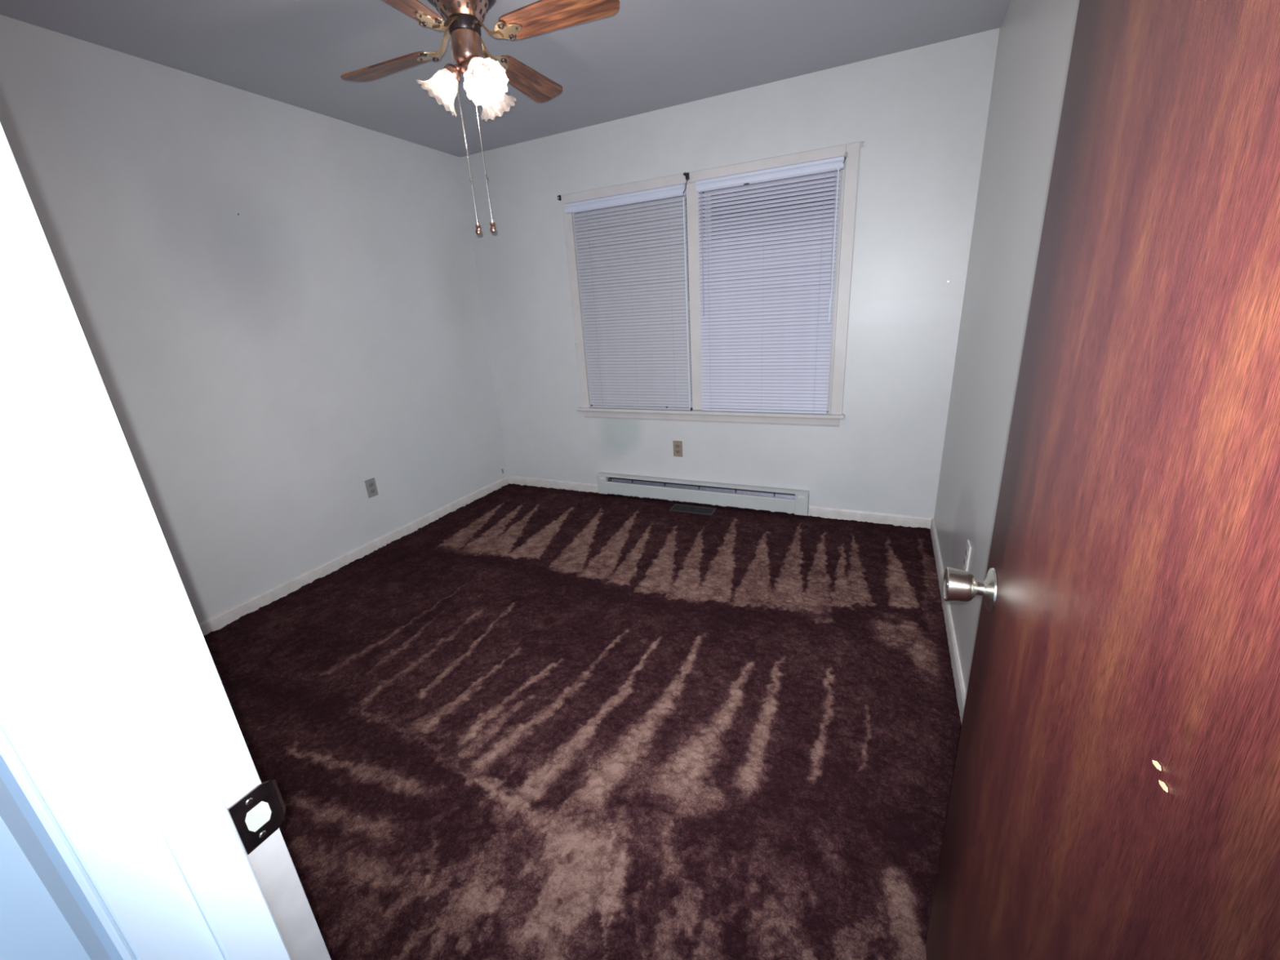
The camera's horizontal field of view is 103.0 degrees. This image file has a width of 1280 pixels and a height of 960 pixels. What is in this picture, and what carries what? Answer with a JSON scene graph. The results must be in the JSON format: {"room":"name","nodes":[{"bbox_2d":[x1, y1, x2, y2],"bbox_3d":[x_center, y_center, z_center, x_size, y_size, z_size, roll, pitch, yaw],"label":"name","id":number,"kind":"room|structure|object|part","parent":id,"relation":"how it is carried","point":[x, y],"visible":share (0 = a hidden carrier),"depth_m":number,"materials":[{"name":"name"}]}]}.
{"room":"empty bedroom","nodes":[
{"label":"empty bedroom","id":0,"kind":"room"},
{"bbox_2d":[0,816,90,959],"bbox_3d":[-0.503,0.403,-0.522,1.399,2.540,1.685,5,21,25],"label":"wall","id":1,"kind":"structure","parent":0,"point":[33,926],"depth_m":0.55,"materials":[{"name":"paint"}]},
{"bbox_2d":[0,777,111,959],"bbox_3d":[-1.078,0.032,0.685,3.189,2.540,0.118,5,21,25],"label":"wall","id":2,"kind":"structure","parent":0,"point":[11,814],"depth_m":0.51,"materials":[{"name":"paint"}]},
{"bbox_2d":[0,122,331,959],"bbox_3d":[-0.084,0.239,0.275,0.847,2.130,0.138,5,21,25],"label":"trim","id":3,"kind":"structure","parent":2,"relation":"attached to","point":[124,752],"depth_m":0.39,"materials":[{"name":"paint"}]},
{"bbox_3d":[-0.467,0.227,0.383,0.061,2.130,0.006,5,21,25],"label":"hall casing","id":4,"kind":"part","parent":3,"relation":"part of","materials":[{"name":"paint"}]},
{"bbox_3d":[-0.379,0.332,0.510,0.009,0.060,0.046,1,19,13],"label":"strike plate","id":5,"kind":"part","parent":3,"relation":"part of","materials":[{"name":"black metal"}]},
{"bbox_2d":[925,0,1279,959],"bbox_3d":[0.414,0.163,0.473,0.158,2.023,0.709,5,20,25],"label":"door","id":6,"kind":"structure","parent":2,"relation":"in","point":[1115,793],"depth_m":0.36,"materials":[{"name":"red wood"}]},
{"bbox_3d":[0.495,0.163,0.778,0.050,0.053,0.053,5,20,25],"label":"knob","id":7,"kind":"part","parent":6,"relation":"part of","materials":[{"name":"silver metal"}]},
{"bbox_2d":[0,14,507,623],"bbox_3d":[-1.927,-0.589,2.682,0.120,2.540,3.189,5,21,25],"label":"wall","id":8,"kind":"structure","parent":0,"point":[314,342],"depth_m":2.54,"materials":[{"name":"paint"}]},
{"bbox_2d":[198,475,509,635],"bbox_3d":[-1.772,0.484,3.072,0.013,0.082,3.070,5,21,25],"label":"baseboard","id":9,"kind":"structure","parent":8,"relation":"attached to","point":[217,622],"depth_m":2.99,"materials":[{"name":"paint"}]},
{"bbox_2d":[364,477,378,497],"bbox_3d":[-1.681,0.050,3.189,0.009,0.116,0.070,5,21,25],"label":"wall outlet","id":10,"kind":"object","parent":8,"relation":"attached to","point":[371,489],"visible":1,"depth_m":3.18,"materials":[{"name":"grey plastic"}]},
{"bbox_2d":[0,0,1010,157],"bbox_3d":[-0.485,-1.718,1.620,3.429,0.100,3.309,5,21,25],"label":"ceiling","id":11,"kind":"structure","parent":0,"point":[648,55],"depth_m":2.19,"materials":[{"name":"paint"}]},
{"bbox_2d":[340,0,619,235],"bbox_3d":[-0.552,-1.262,1.704,0.812,0.808,0.812,-11,20,-20],"label":"ceiling fan","id":12,"kind":"object","parent":11,"relation":"hanging from","point":[486,80],"visible":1,"depth_m":1.62,"materials":[{"name":"brown wood"}]},
{"bbox_3d":[-0.878,-1.444,1.781,0.383,0.006,0.132,4,32,22],"label":"blade","id":13,"kind":"part","parent":12,"relation":"part of","materials":[{"name":"brown wood"}]},
{"bbox_3d":[-0.693,-1.312,1.354,0.132,0.006,0.383,16,24,18],"label":"blade","id":14,"kind":"part","parent":12,"relation":"part of","materials":[{"name":"brown wood"}]},
{"bbox_3d":[-0.715,-1.427,1.716,0.092,0.004,0.090,4,27,22],"label":"spade plate","id":15,"kind":"part","parent":12,"relation":"part of","materials":[{"name":"gold metal"}]},
{"bbox_3d":[-0.626,-1.363,1.508,0.090,0.004,0.092,11,23,20],"label":"spade plate","id":16,"kind":"part","parent":12,"relation":"part of","materials":[{"name":"gold metal"}]},
{"bbox_3d":[-0.668,-1.284,1.682,0.134,0.138,0.135,5,21,25],"label":"lamp shade","id":17,"kind":"part","parent":12,"relation":"part of","materials":[{"name":"white glass"}]},
{"bbox_3d":[-0.595,-1.170,1.723,0.007,0.540,0.003,5,21,25],"label":"pull chain","id":18,"kind":"part","parent":12,"relation":"part of","materials":[{"name":"silver metal"}]},
{"bbox_3d":[-0.531,-1.165,1.683,0.007,0.552,0.003,5,21,25],"label":"pull chain","id":19,"kind":"part","parent":12,"relation":"part of","materials":[{"name":"silver metal"}]},
{"bbox_3d":[-0.508,-1.294,1.617,0.061,0.068,0.051,5,21,25],"label":"bulb","id":20,"kind":"part","parent":12,"relation":"part of","materials":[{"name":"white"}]},
{"bbox_3d":[-0.493,-1.267,1.600,0.134,0.137,0.135,5,21,25],"label":"lamp shade","id":21,"kind":"part","parent":12,"relation":"part of","materials":[{"name":"white glass"}]},
{"bbox_3d":[-0.503,-1.332,1.794,0.128,0.137,0.131,-9,19,-16],"label":"lamp shade","id":22,"kind":"part","parent":12,"relation":"part of","materials":[{"name":"white glass"}]},
{"bbox_3d":[-0.498,-1.468,1.796,0.090,0.004,0.092,-2,18,25],"label":"spade plate","id":23,"kind":"part","parent":12,"relation":"part of","materials":[{"name":"gold metal"}]},
{"bbox_3d":[-0.409,-1.404,1.589,0.092,0.004,0.090,4,14,22],"label":"spade plate","id":24,"kind":"part","parent":12,"relation":"part of","materials":[{"name":"gold metal"}]},
{"bbox_3d":[-0.432,-1.529,1.947,0.132,0.006,0.383,-8,15,26],"label":"blade","id":25,"kind":"part","parent":12,"relation":"part of","materials":[{"name":"brown wood"}]},
{"bbox_3d":[-0.248,-1.396,1.521,0.383,0.006,0.132,4,8,22],"label":"blade","id":26,"kind":"part","parent":12,"relation":"part of","materials":[{"name":"brown wood"}]},
{"bbox_2d":[459,27,999,519],"bbox_3d":[0.268,-0.972,3.398,3.429,2.540,0.120,5,21,25],"label":"wall","id":27,"kind":"structure","parent":0,"point":[920,114],"depth_m":2.99,"materials":[{"name":"paint"}]},
{"bbox_2d":[672,440,682,457],"bbox_3d":[0.267,-0.221,3.600,0.070,0.116,0.009,5,21,25],"label":"wall outlet","id":28,"kind":"object","parent":27,"relation":"attached to","point":[677,445],"visible":1,"depth_m":3.60,"materials":[{"name":"beige plastic"}]},
{"bbox_2d":[596,472,809,515],"bbox_3d":[0.388,0.088,3.622,1.553,0.154,0.064,5,21,25],"label":"baseboard heater","id":29,"kind":"object","parent":27,"relation":"attached to","point":[796,502],"visible":1,"depth_m":3.56,"materials":[{"name":"metal"}]},
{"bbox_3d":[0.379,0.114,3.608,1.547,0.094,0.009,5,21,25],"label":"panel","id":30,"kind":"part","parent":29,"relation":"part of","materials":[{"name":"metal"}]},
{"bbox_3d":[0.395,0.036,3.627,1.393,0.048,0.006,5,21,25],"label":"shadow plate","id":31,"kind":"part","parent":29,"relation":"part of","materials":[{"name":"white metal"}]},
{"bbox_2d":[561,142,860,426],"bbox_3d":[0.363,-1.116,3.264,1.868,1.494,0.167,5,21,25],"label":"window","id":32,"kind":"structure","parent":27,"relation":"in","point":[848,184],"depth_m":3.08,"materials":[{"name":"paint"}]},
{"bbox_3d":[-0.446,-1.210,3.583,0.066,1.422,0.019,5,21,25],"label":"casing","id":33,"kind":"part","parent":32,"relation":"part of","materials":[{"name":"paint"}]},
{"bbox_2d":[564,182,692,410],"bbox_3d":[-0.070,-1.146,3.400,0.840,1.354,0.044,5,21,25],"label":"window blind","id":34,"kind":"object","parent":32,"relation":"attached to","point":[637,337],"visible":1,"depth_m":3.36,"materials":[{"name":"plastic"}]},
{"bbox_3d":[-0.309,-1.140,3.508,0.002,1.284,0.002,5,21,25],"label":"ladder cord","id":35,"kind":"part","parent":34,"relation":"part of","materials":[{"name":"white fabric"}]},
{"bbox_3d":[-0.084,-1.740,3.193,0.784,0.024,0.030,5,21,25],"label":"head rail","id":36,"kind":"part","parent":34,"relation":"part of","materials":[{"name":"plastic"}]},
{"bbox_3d":[-0.051,-1.117,3.389,0.001,1.284,0.001,5,21,25],"label":"ladder cord","id":37,"kind":"part","parent":34,"relation":"part of","materials":[{"name":"white fabric"}]},
{"bbox_3d":[-0.007,-0.513,3.605,0.788,0.016,0.022,5,21,25],"label":"rail","id":38,"kind":"part","parent":34,"relation":"part of","materials":[{"name":"plastic"}]},
{"bbox_3d":[0.207,-1.093,3.270,0.002,1.284,0.002,5,21,25],"label":"ladder cord","id":39,"kind":"part","parent":34,"relation":"part of","materials":[{"name":"white fabric"}]},
{"bbox_3d":[-0.012,-1.492,3.392,0.803,0.681,0.030,5,21,25],"label":"sash","id":40,"kind":"part","parent":32,"relation":"part of","materials":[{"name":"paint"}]},
{"bbox_3d":[-0.012,-1.492,3.392,0.727,0.605,0.004,5,21,25],"label":"pane","id":41,"kind":"part","parent":32,"relation":"part of","materials":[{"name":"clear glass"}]},
{"bbox_2d":[682,172,689,196],"bbox_3d":[0.271,-1.736,2.988,0.043,0.136,0.057,5,21,25],"label":"hook","id":42,"kind":"object","parent":32,"relation":"attached to","point":[686,175],"visible":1,"depth_m":2.98,"materials":[{"name":"black metal"}]},
{"bbox_3d":[0.015,-0.862,3.576,0.803,0.690,0.030,5,21,25],"label":"sash","id":43,"kind":"part","parent":32,"relation":"part of","materials":[{"name":"paint"}]},
{"bbox_3d":[0.307,-1.783,2.998,1.690,0.055,0.019,5,21,25],"label":"head casing","id":44,"kind":"part","parent":32,"relation":"part of","materials":[{"name":"paint"}]},
{"bbox_3d":[0.403,-0.473,3.479,1.868,0.024,0.162,5,21,25],"label":"sill","id":45,"kind":"part","parent":32,"relation":"part of","materials":[{"name":"paint"}]},
{"bbox_2d":[695,155,844,413],"bbox_3d":[0.737,-1.073,3.024,0.806,1.356,0.049,5,21,25],"label":"window blind","id":46,"kind":"object","parent":32,"relation":"attached to","point":[767,349],"visible":1,"depth_m":3.01,"materials":[{"name":"plastic"}]},
{"bbox_3d":[0.430,-1.074,3.166,0.002,1.287,0.002,5,21,25],"label":"ladder cord","id":47,"kind":"part","parent":46,"relation":"part of","materials":[{"name":"white fabric"}]},
{"bbox_3d":[0.731,-1.046,3.027,0.001,1.287,0.001,5,21,25],"label":"ladder cord","id":48,"kind":"part","parent":46,"relation":"part of","materials":[{"name":"white fabric"}]},
{"bbox_3d":[0.775,-0.441,3.244,0.788,0.016,0.022,5,21,25],"label":"rail","id":49,"kind":"part","parent":46,"relation":"part of","materials":[{"name":"plastic"}]},
{"bbox_3d":[0.698,-1.671,2.831,0.784,0.024,0.030,5,21,25],"label":"head rail","id":50,"kind":"part","parent":46,"relation":"part of","materials":[{"name":"plastic"}]},
{"bbox_3d":[1.017,-1.020,2.895,0.002,1.287,0.002,-7,19,-9],"label":"ladder cord","id":51,"kind":"part","parent":46,"relation":"part of","materials":[{"name":"white fabric"}]},
{"bbox_3d":[1.044,-1.341,2.754,0.013,0.600,0.004,5,21,25],"label":"lift cord","id":52,"kind":"part","parent":46,"relation":"part of","materials":[{"name":"white fabric"}]},
{"bbox_3d":[0.771,-1.419,3.030,0.789,0.681,0.030,5,21,25],"label":"sash","id":53,"kind":"part","parent":32,"relation":"part of","materials":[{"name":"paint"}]},
{"bbox_3d":[0.771,-1.419,3.030,0.713,0.605,0.004,5,21,25],"label":"pane","id":54,"kind":"part","parent":32,"relation":"part of","materials":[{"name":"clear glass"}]},
{"bbox_3d":[0.798,-0.790,3.214,0.789,0.690,0.030,5,21,25],"label":"sash","id":55,"kind":"part","parent":32,"relation":"part of","materials":[{"name":"paint"}]},
{"bbox_2d":[842,151,848,163],"bbox_3d":[1.063,-1.668,2.637,0.020,0.051,0.029,5,21,25],"label":"clip","id":56,"kind":"object","parent":32,"relation":"attached to","point":[846,153],"visible":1,"depth_m":2.63,"materials":[{"name":"silver metal"}]},
{"bbox_3d":[1.143,-1.063,2.849,0.066,1.422,0.019,5,21,25],"label":"casing","id":57,"kind":"part","parent":32,"relation":"part of","materials":[{"name":"paint"}]},
{"bbox_2d":[508,475,931,528],"bbox_3d":[0.309,0.136,3.709,3.163,0.082,0.013,5,21,25],"label":"baseboard","id":58,"kind":"structure","parent":27,"relation":"attached to","point":[815,511],"depth_m":3.26,"materials":[{"name":"paint"}]},
{"bbox_2d":[861,140,864,148],"bbox_3d":[1.137,-1.718,2.600,0.016,0.032,0.033,5,21,25],"label":"curtain rod bracket","id":59,"kind":"object","parent":27,"relation":"attached to","point":[863,141],"visible":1,"depth_m":2.61,"materials":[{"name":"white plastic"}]},
{"bbox_2d":[933,0,1079,694],"bbox_3d":[1.067,-0.313,1.300,0.120,2.540,3.189,5,21,25],"label":"wall","id":60,"kind":"structure","parent":0,"point":[1036,37],"depth_m":1.77,"materials":[{"name":"paint"}]},
{"bbox_2d":[930,518,966,723],"bbox_3d":[1.101,0.749,1.745,0.013,0.082,3.070,5,21,25],"label":"baseboard","id":61,"kind":"structure","parent":60,"relation":"attached to","point":[961,695],"depth_m":2.03,"materials":[{"name":"paint"}]},
{"bbox_2d":[963,539,971,571],"bbox_3d":[1.212,0.287,1.889,0.009,0.116,0.070,5,21,25],"label":"wall outlet","id":62,"kind":"object","parent":60,"relation":"attached to","point":[968,548],"visible":0.98,"depth_m":1.87,"materials":[{"name":"white plastic"}]},
{"bbox_3d":[-0.912,0.939,1.883,4.139,0.118,4.894,5,21,25],"label":"floor","id":63,"kind":"structure","parent":0,"visible":0},
{"bbox_2d":[203,483,961,959],"bbox_3d":[-0.503,0.765,2.075,3.189,0.020,3.874,5,21,25],"label":"carpet","id":64,"kind":"object","parent":63,"relation":"on","point":[527,722],"visible":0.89,"depth_m":1.72,"materials":[{"name":"brown carpet"}]},
{"bbox_2d":[669,503,716,515],"bbox_3d":[0.368,0.209,3.539,0.310,0.013,0.124,5,21,25],"label":"floor register","id":65,"kind":"object","parent":64,"relation":"on","point":[681,507],"visible":1,"depth_m":3.54,"materials":[{"name":"paint"}]},
{"bbox_2d":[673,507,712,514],"bbox_3d":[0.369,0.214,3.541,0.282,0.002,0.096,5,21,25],"label":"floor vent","id":66,"kind":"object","parent":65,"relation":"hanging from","point":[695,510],"depth_m":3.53,"materials":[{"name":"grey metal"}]}
]}

